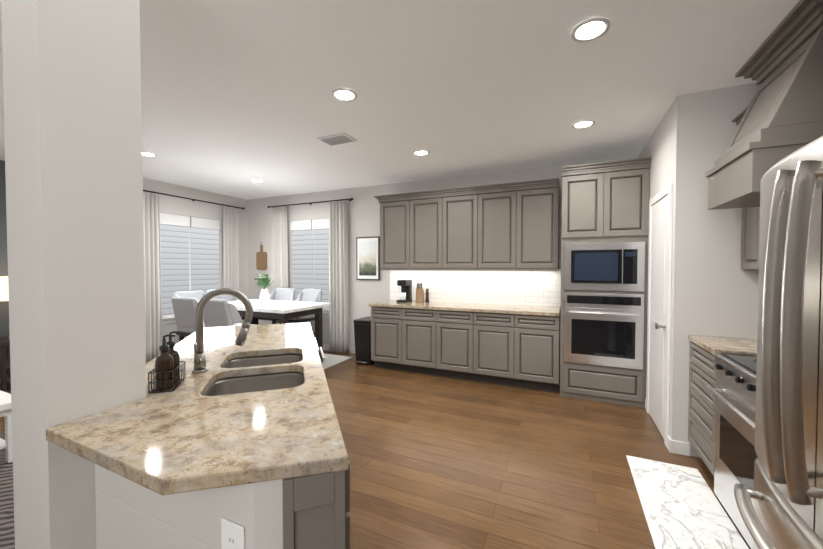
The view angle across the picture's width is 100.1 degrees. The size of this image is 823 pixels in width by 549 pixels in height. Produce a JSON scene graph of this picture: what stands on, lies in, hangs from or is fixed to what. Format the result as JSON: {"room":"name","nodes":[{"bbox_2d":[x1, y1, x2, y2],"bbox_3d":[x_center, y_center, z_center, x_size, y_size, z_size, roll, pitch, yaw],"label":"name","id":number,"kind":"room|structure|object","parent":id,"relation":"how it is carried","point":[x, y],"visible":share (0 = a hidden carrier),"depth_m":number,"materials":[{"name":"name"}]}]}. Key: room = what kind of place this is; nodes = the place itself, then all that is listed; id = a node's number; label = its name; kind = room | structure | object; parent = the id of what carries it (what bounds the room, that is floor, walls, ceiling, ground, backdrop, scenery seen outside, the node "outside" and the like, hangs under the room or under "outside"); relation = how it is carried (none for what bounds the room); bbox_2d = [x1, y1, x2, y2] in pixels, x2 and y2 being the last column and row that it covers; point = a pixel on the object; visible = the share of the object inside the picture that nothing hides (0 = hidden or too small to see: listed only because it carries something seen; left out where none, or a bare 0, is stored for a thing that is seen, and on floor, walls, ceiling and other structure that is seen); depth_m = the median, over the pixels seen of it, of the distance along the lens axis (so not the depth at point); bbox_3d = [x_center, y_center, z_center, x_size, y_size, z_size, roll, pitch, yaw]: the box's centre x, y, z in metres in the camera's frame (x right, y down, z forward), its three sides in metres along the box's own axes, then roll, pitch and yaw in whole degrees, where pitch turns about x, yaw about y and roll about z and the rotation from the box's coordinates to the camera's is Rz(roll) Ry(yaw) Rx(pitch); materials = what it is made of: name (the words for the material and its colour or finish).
{"room":"kitchen","nodes":[
{"label":"kitchen","id":0,"kind":"room"},
{"bbox_2d":[0,160,9,368],"bbox_3d":[-5.923,0.016,2.422,0.140,2.750,4.800,1,1,24],"label":"wall","id":1,"kind":"structure","parent":0,"point":[4,318],"depth_m":4.25,"materials":[{"name":"grey paint"}]},
{"bbox_2d":[0,377,10,384],"bbox_3d":[-5.852,1.341,2.420,0.014,0.100,4.800,1,1,24],"label":"baseboard","id":2,"kind":"structure","parent":1,"relation":"attached to","point":[8,379],"depth_m":4.28,"materials":[{"name":"white"}]},
{"bbox_2d":[143,178,247,344],"bbox_3d":[-3.799,-0.053,5.550,0.140,2.750,2.650,1,1,24],"label":"wall","id":3,"kind":"structure","parent":0,"point":[181,206],"depth_m":5.91,"materials":[{"name":"grey paint"}]},
{"bbox_2d":[160,213,219,323],"bbox_3d":[-3.688,-0.102,5.729,0.155,1.720,1.130,1,1,24],"label":"window","id":4,"kind":"structure","parent":3,"relation":"in","point":[189,253],"depth_m":5.67,"materials":[{"name":"white"}]},
{"bbox_2d":[143,190,244,209],"bbox_3d":[-3.580,-1.231,5.705,0.106,0.048,1.870,1,1,24],"label":"curtain rod","id":5,"kind":"object","parent":3,"relation":"attached to","point":[193,200],"visible":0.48,"depth_m":5.61,"materials":[{"name":"grey metal"}]},
{"bbox_2d":[143,192,161,363],"bbox_3d":[-3.836,0.061,5.090,0.087,2.513,0.264,1,1,24],"label":"curtain","id":6,"kind":"object","parent":5,"relation":"hanging from","point":[152,277],"visible":0.77,"depth_m":5.09,"materials":[{"name":"grey fabric"}]},
{"bbox_2d":[223,206,239,322],"bbox_3d":[-3.287,0.034,6.307,0.087,2.513,0.354,1,1,24],"label":"curtain","id":7,"kind":"object","parent":5,"relation":"hanging from","point":[231,267],"visible":0.58,"depth_m":6.27,"materials":[{"name":"grey fabric"}]},
{"bbox_2d":[0,350,750,548],"bbox_3d":[-1.750,1.430,2.025,8.120,0.060,7.750,1,1,24],"label":"floor","id":8,"kind":"structure","parent":0,"point":[438,462],"depth_m":2.55,"materials":[{"name":"brown wood"}]},
{"bbox_2d":[0,337,10,391],"bbox_3d":[-4.739,1.058,4.172,0.440,0.590,0.440,1,1,24],"label":"end table","id":9,"kind":"object","parent":8,"relation":"on","point":[5,373],"visible":0.15,"depth_m":3.92,"materials":[{"name":"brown wood"}]},
{"bbox_2d":[0,276,9,338],"bbox_3d":[-4.739,0.392,4.157,0.380,0.740,0.380,1,1,24],"label":"table lamp","id":10,"kind":"object","parent":9,"relation":"on","point":[4,295],"visible":0.02,"depth_m":3.99,"materials":[{"name":"white ceramic"}]},
{"bbox_2d":[0,434,14,548],"bbox_3d":[-3.511,1.409,1.393,2.970,0.008,2.850,1,1,24],"label":"rug","id":11,"kind":"object","parent":8,"relation":"on","point":[7,534],"depth_m":2.09,"materials":[{"name":"grey fabric"}]},
{"bbox_2d":[0,390,12,462],"bbox_3d":[-3.468,1.155,2.492,1.000,0.450,0.640,1,1,24],"label":"coffee table","id":12,"kind":"object","parent":11,"relation":"on","point":[5,409],"visible":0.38,"depth_m":2.52,"materials":[{"name":"white"}]},
{"bbox_2d":[1,0,145,548],"bbox_3d":[-1.230,0.041,1.280,0.265,2.750,0.285,1,1,24],"label":"column","id":13,"kind":"structure","parent":8,"relation":"on","point":[73,143],"depth_m":1.17,"materials":[{"name":"grey paint"}]},
{"bbox_2d":[46,288,349,548],"bbox_3d":[-0.947,0.732,1.945,0.956,1.340,2.400,0,1,-19],"label":"kitchen island","id":14,"kind":"object","parent":8,"relation":"on","point":[228,437],"visible":1,"depth_m":1.07,"materials":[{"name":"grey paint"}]},
{"bbox_2d":[192,288,252,372],"bbox_3d":[-0.953,0.272,1.708,0.215,0.409,0.238,1,1,24],"label":"faucet","id":15,"kind":"object","parent":14,"relation":"on","point":[200,366],"depth_m":1.70,"materials":[{"name":"silver metal"}]},
{"bbox_2d":[221,518,244,548],"bbox_3d":[-0.479,0.734,0.924,0.086,0.140,0.006,1,1,24],"label":"outlet","id":16,"kind":"object","parent":14,"relation":"attached to","point":[232,529],"depth_m":0.92,"materials":[{"name":"white plastic"}]},
{"bbox_2d":[204,354,303,395],"bbox_3d":[-0.777,0.561,1.787,0.825,0.312,0.842,1,1,24],"label":"sink","id":17,"kind":"object","parent":14,"relation":"in","point":[224,374],"depth_m":1.78,"materials":[{"name":"metal"}]},
{"bbox_2d":[322,353,351,368],"bbox_3d":[-2.384,1.327,5.118,2.320,0.008,1.870,1,1,24],"label":"rug","id":18,"kind":"object","parent":8,"relation":"on","point":[330,360],"visible":0.19,"depth_m":5.34,"materials":[{"name":"grey fabric"}]},
{"bbox_2d":[171,297,204,341],"bbox_3d":[-2.722,0.806,4.504,0.470,1.060,0.545,1,1,24],"label":"dining chair","id":19,"kind":"object","parent":18,"relation":"on","point":[184,309],"visible":0.44,"depth_m":4.28,"materials":[{"name":"grey fabric"}]},
{"bbox_2d":[174,290,205,300],"bbox_3d":[-3.247,0.788,5.292,0.545,1.060,0.470,1,1,24],"label":"dining chair","id":20,"kind":"object","parent":18,"relation":"on","point":[198,295],"visible":0.21,"depth_m":5.38,"materials":[{"name":"grey fabric"}]},
{"bbox_2d":[207,289,244,319],"bbox_3d":[-3.033,0.778,5.766,0.545,1.060,0.470,1,1,24],"label":"dining chair","id":21,"kind":"object","parent":18,"relation":"on","point":[229,297],"visible":0.08,"depth_m":5.87,"materials":[{"name":"grey fabric"}]},
{"bbox_2d":[200,299,253,326],"bbox_3d":[-2.220,0.810,4.278,0.470,1.060,0.545,1,1,24],"label":"dining chair","id":22,"kind":"object","parent":18,"relation":"on","point":[220,313],"visible":0.38,"depth_m":4.02,"materials":[{"name":"grey fabric"}]},
{"bbox_2d":[256,288,295,324],"bbox_3d":[-2.342,0.774,5.929,0.470,1.060,0.545,1,1,24],"label":"dining chair","id":23,"kind":"object","parent":18,"relation":"on","point":[285,294],"visible":0.4,"depth_m":6.07,"materials":[{"name":"grey fabric"}]},
{"bbox_2d":[228,299,329,362],"bbox_3d":[-2.135,0.875,5.078,1.600,0.895,0.920,1,1,24],"label":"dining table","id":24,"kind":"object","parent":18,"relation":"on","point":[284,312],"visible":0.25,"depth_m":4.82,"materials":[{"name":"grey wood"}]},
{"bbox_2d":[256,273,274,302],"bbox_3d":[-2.184,0.197,5.099,0.309,0.460,0.347,1,1,24],"label":"potted plant","id":25,"kind":"object","parent":24,"relation":"on","point":[264,296],"visible":1,"depth_m":5.09,"materials":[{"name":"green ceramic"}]},
{"bbox_2d":[279,288,321,336],"bbox_3d":[-1.820,0.779,5.715,0.470,1.060,0.545,1,1,31],"label":"dining chair","id":26,"kind":"object","parent":18,"relation":"on","point":[309,295],"visible":0.35,"depth_m":5.81,"materials":[{"name":"grey fabric"}]},
{"bbox_2d":[353,316,374,364],"bbox_3d":[-0.655,0.999,5.249,0.292,0.660,0.408,1,1,24],"label":"trash can","id":27,"kind":"object","parent":8,"relation":"on","point":[362,331],"visible":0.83,"depth_m":5.08,"materials":[{"name":"black plastic"}]},
{"bbox_2d":[371,306,406,370],"bbox_3d":[-0.199,0.890,5.054,0.550,0.888,0.628,1,1,24],"label":"base cabinet","id":28,"kind":"object","parent":8,"relation":"on","point":[388,324],"depth_m":4.77,"materials":[{"name":"grey paint"}]},
{"bbox_2d":[407,308,438,375],"bbox_3d":[0.223,0.894,4.864,0.607,0.888,0.628,1,1,24],"label":"base cabinet","id":29,"kind":"object","parent":8,"relation":"on","point":[422,324],"depth_m":4.56,"materials":[{"name":"grey paint"}]},
{"bbox_2d":[439,310,478,380],"bbox_3d":[0.670,0.898,4.662,0.607,0.888,0.628,1,1,24],"label":"base cabinet","id":30,"kind":"object","parent":8,"relation":"on","point":[458,330],"depth_m":4.36,"materials":[{"name":"grey paint"}]},
{"bbox_2d":[479,312,518,386],"bbox_3d":[1.118,0.903,4.461,0.607,0.888,0.628,1,1,24],"label":"base cabinet","id":31,"kind":"object","parent":8,"relation":"on","point":[498,332],"depth_m":4.16,"materials":[{"name":"grey paint"}]},
{"bbox_2d":[519,310,560,391],"bbox_3d":[1.539,0.907,4.271,0.549,0.888,0.628,1,1,24],"label":"base cabinet","id":32,"kind":"object","parent":8,"relation":"on","point":[519,350],"depth_m":3.97,"materials":[{"name":"grey paint"}]},
{"bbox_2d":[369,300,560,316],"bbox_3d":[0.656,0.432,4.645,2.475,0.040,0.653,1,1,24],"label":"countertop","id":33,"kind":"structure","parent":32,"relation":"on","point":[504,309],"depth_m":4.44,"materials":[{"name":"stone"}]},
{"bbox_2d":[396,279,411,302],"bbox_3d":[-0.104,0.239,5.091,0.150,0.325,0.240,1,1,24],"label":"coffee maker","id":34,"kind":"object","parent":33,"relation":"on","point":[406,290],"visible":1,"depth_m":5.04,"materials":[{"name":"black plastic"}]},
{"bbox_2d":[415,283,423,301],"bbox_3d":[0.124,0.262,5.066,0.100,0.280,0.159,0,1,14],"label":"knife block","id":35,"kind":"object","parent":33,"relation":"on","point":[420,294],"visible":1,"depth_m":5.02,"materials":[{"name":"brown wood"}]},
{"bbox_2d":[425,289,428,301],"bbox_3d":[0.230,0.303,5.030,0.056,0.200,0.055,1,1,24],"label":"pepper mill","id":36,"kind":"object","parent":33,"relation":"on","point":[427,296],"visible":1,"depth_m":5.01,"materials":[{"name":"grey wood"}]},
{"bbox_2d":[560,157,651,407],"bbox_3d":[2.144,0.093,3.916,0.813,2.530,0.745,1,1,24],"label":"tall cabinet","id":37,"kind":"object","parent":8,"relation":"on","point":[604,271],"visible":1,"depth_m":3.63,"materials":[{"name":"grey paint"}]},
{"bbox_2d":[626,455,748,548],"bbox_3d":[1.576,1.397,1.962,0.435,0.008,1.270,1,1,24],"label":"rug","id":38,"kind":"object","parent":8,"relation":"on","point":[682,507],"visible":1,"depth_m":2.04,"materials":[{"name":"fabric"}]},
{"bbox_2d":[688,342,715,475],"bbox_3d":[2.300,0.951,2.266,0.638,0.888,0.518,1,1,24],"label":"base cabinet","id":39,"kind":"object","parent":8,"relation":"on","point":[702,412],"visible":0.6,"depth_m":2.32,"materials":[{"name":"grey paint"}]},
{"bbox_2d":[688,335,756,354],"bbox_3d":[2.080,0.495,1.780,0.648,0.040,1.566,1,1,24],"label":"countertop","id":40,"kind":"structure","parent":39,"relation":"on","point":[713,345],"depth_m":2.31,"materials":[{"name":"stone"}]},
{"bbox_2d":[706,352,757,548],"bbox_3d":[2.004,0.892,1.695,0.689,0.970,0.756,1,1,24],"label":"range","id":41,"kind":"object","parent":8,"relation":"on","point":[734,393],"visible":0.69,"depth_m":1.91,"materials":[{"name":"silver metal"}]},
{"bbox_2d":[734,136,822,548],"bbox_3d":[1.390,0.529,0.716,0.975,1.800,0.920,1,1,24],"label":"fridge","id":42,"kind":"object","parent":8,"relation":"on","point":[784,510],"visible":1,"depth_m":0.91,"materials":[{"name":"silver metal"}]},
{"bbox_2d":[0,0,799,199],"bbox_3d":[-1.750,-1.379,1.964,8.120,0.060,7.750,1,1,24],"label":"ceiling","id":43,"kind":"structure","parent":0,"point":[236,97],"depth_m":2.43,"materials":[{"name":"white paint"}]},
{"bbox_2d":[142,151,156,156],"bbox_3d":[-3.050,-1.386,3.971,0.190,0.010,0.190,1,1,24],"label":"recessed light","id":44,"kind":"object","parent":43,"relation":"in","point":[147,154],"visible":0.69,"depth_m":3.99,"materials":[{"name":"white"}]},
{"bbox_2d":[250,179,263,182],"bbox_3d":[-2.330,-1.413,5.203,0.190,0.010,0.190,1,1,24],"label":"recessed light","id":45,"kind":"object","parent":43,"relation":"in","point":[257,180],"visible":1,"depth_m":5.20,"materials":[{"name":"white"}]},
{"bbox_2d":[316,133,356,145],"bbox_3d":[-0.763,-1.375,3.521,0.340,0.015,0.220,1,1,24],"label":"ceiling vent","id":46,"kind":"object","parent":43,"relation":"in","point":[337,139],"visible":1,"depth_m":3.49,"materials":[{"name":"white metal"}]},
{"bbox_2d":[332,88,356,101],"bbox_3d":[-0.507,-1.356,2.605,0.190,0.010,0.190,1,1,24],"label":"recessed light","id":47,"kind":"object","parent":43,"relation":"in","point":[344,94],"visible":0.98,"depth_m":2.60,"materials":[{"name":"white"}]},
{"bbox_2d":[413,150,429,155],"bbox_3d":[0.111,-1.385,3.927,0.190,0.010,0.190,1,1,24],"label":"recessed light","id":48,"kind":"object","parent":43,"relation":"in","point":[421,152],"visible":1,"depth_m":3.92,"materials":[{"name":"white"}]},
{"bbox_2d":[572,120,594,128],"bbox_3d":[1.566,-1.368,3.140,0.190,0.010,0.190,1,1,24],"label":"recessed light","id":49,"kind":"object","parent":43,"relation":"in","point":[582,124],"visible":0.96,"depth_m":3.15,"materials":[{"name":"white"}]},
{"bbox_2d":[571,17,609,41],"bbox_3d":[0.981,-1.341,1.891,0.190,0.010,0.190,1,1,24],"label":"recessed light","id":50,"kind":"object","parent":43,"relation":"in","point":[590,29],"visible":0.98,"depth_m":1.89,"materials":[{"name":"white"}]},
{"bbox_2d":[247,156,637,347],"bbox_3d":[0.106,-0.048,5.320,7.450,2.750,0.140,1,1,24],"label":"wall","id":51,"kind":"structure","parent":0,"point":[363,212],"depth_m":5.71,"materials":[{"name":"grey paint"}]},
{"bbox_2d":[256,244,266,269],"bbox_3d":[-2.852,-0.348,6.551,0.260,0.516,0.028,1,1,24],"label":"cutting board","id":52,"kind":"object","parent":51,"relation":"attached to","point":[261,259],"visible":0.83,"depth_m":6.54,"materials":[{"name":"brown wood"}]},
{"bbox_2d":[290,219,328,317],"bbox_3d":[-1.747,-0.110,6.124,1.050,1.720,0.155,1,1,24],"label":"window","id":53,"kind":"structure","parent":51,"relation":"in","point":[310,253],"depth_m":6.12,"materials":[{"name":"white"}]},
{"bbox_2d":[268,198,352,207],"bbox_3d":[-1.792,-1.238,6.011,1.890,0.048,0.106,1,1,24],"label":"curtain rod","id":54,"kind":"object","parent":51,"relation":"attached to","point":[350,199],"visible":1,"depth_m":5.95,"materials":[{"name":"grey metal"}]},
{"bbox_2d":[272,206,287,323],"bbox_3d":[-2.394,0.035,6.281,0.363,2.513,0.087,1,1,24],"label":"curtain","id":55,"kind":"object","parent":54,"relation":"hanging from","point":[279,249],"visible":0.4,"depth_m":6.25,"materials":[{"name":"grey fabric"}]},
{"bbox_2d":[329,201,348,353],"bbox_3d":[-1.218,0.047,5.747,0.373,2.513,0.087,1,1,24],"label":"curtain","id":56,"kind":"object","parent":54,"relation":"hanging from","point":[338,288],"visible":1,"depth_m":5.73,"materials":[{"name":"grey fabric"}]},
{"bbox_2d":[323,344,354,353],"bbox_3d":[-1.773,1.260,6.109,3.120,0.100,0.017,1,1,24],"label":"baseboard","id":57,"kind":"structure","parent":51,"relation":"attached to","point":[325,347],"depth_m":5.77,"materials":[{"name":"white"}]},
{"bbox_2d":[356,236,379,279],"bbox_3d":[-0.705,-0.258,5.585,0.430,0.700,0.030,1,1,24],"label":"picture frame","id":58,"kind":"object","parent":51,"relation":"attached to","point":[368,257],"visible":0.98,"depth_m":5.57,"materials":[{"name":"paper"}]},
{"bbox_2d":[374,178,559,270],"bbox_3d":[0.668,-0.603,4.760,2.515,1.095,0.393,1,1,24],"label":"upper cabinet","id":59,"kind":"object","parent":51,"relation":"attached to","point":[513,226],"visible":1,"depth_m":4.54,"materials":[{"name":"grey paint"}]},
{"bbox_2d":[390,269,560,306],"bbox_3d":[0.788,0.163,4.932,2.475,0.484,0.010,1,1,24],"label":"tile backsplash","id":60,"kind":"structure","parent":51,"relation":"attached to","point":[535,288],"depth_m":4.81,"materials":[{"name":"white tile"}]},
{"bbox_2d":[638,83,760,457],"bbox_3d":[2.749,-0.001,3.191,0.880,2.750,1.570,1,1,24],"label":"wall","id":61,"kind":"structure","parent":0,"point":[714,288],"depth_m":2.59,"materials":[{"name":"grey paint"}]},
{"bbox_2d":[646,183,672,446],"bbox_3d":[2.180,0.324,3.098,0.074,2.105,0.770,1,1,24],"label":"door","id":62,"kind":"structure","parent":61,"relation":"attached to","point":[659,303],"depth_m":3.01,"materials":[{"name":"white wood"}]},
{"bbox_2d":[741,208,759,270],"bbox_3d":[2.479,-0.538,2.280,0.351,1.026,0.288,1,1,24],"label":"upper cabinet","id":63,"kind":"object","parent":61,"relation":"attached to","point":[750,230],"depth_m":2.36,"materials":[{"name":"grey paint"}]},
{"bbox_3d":[1.555,0.077,-0.356,0.140,2.750,5.880,1,1,24],"label":"wall","id":64,"kind":"structure","parent":0,"visible":0},
{"bbox_2d":[718,0,822,159],"bbox_3d":[2.194,-1.046,1.902,0.569,0.597,0.610,1,1,24],"label":"range hood","id":65,"kind":"object","parent":64,"relation":"attached to","point":[778,118],"depth_m":1.77,"materials":[{"name":"grey paint"}]}
]}

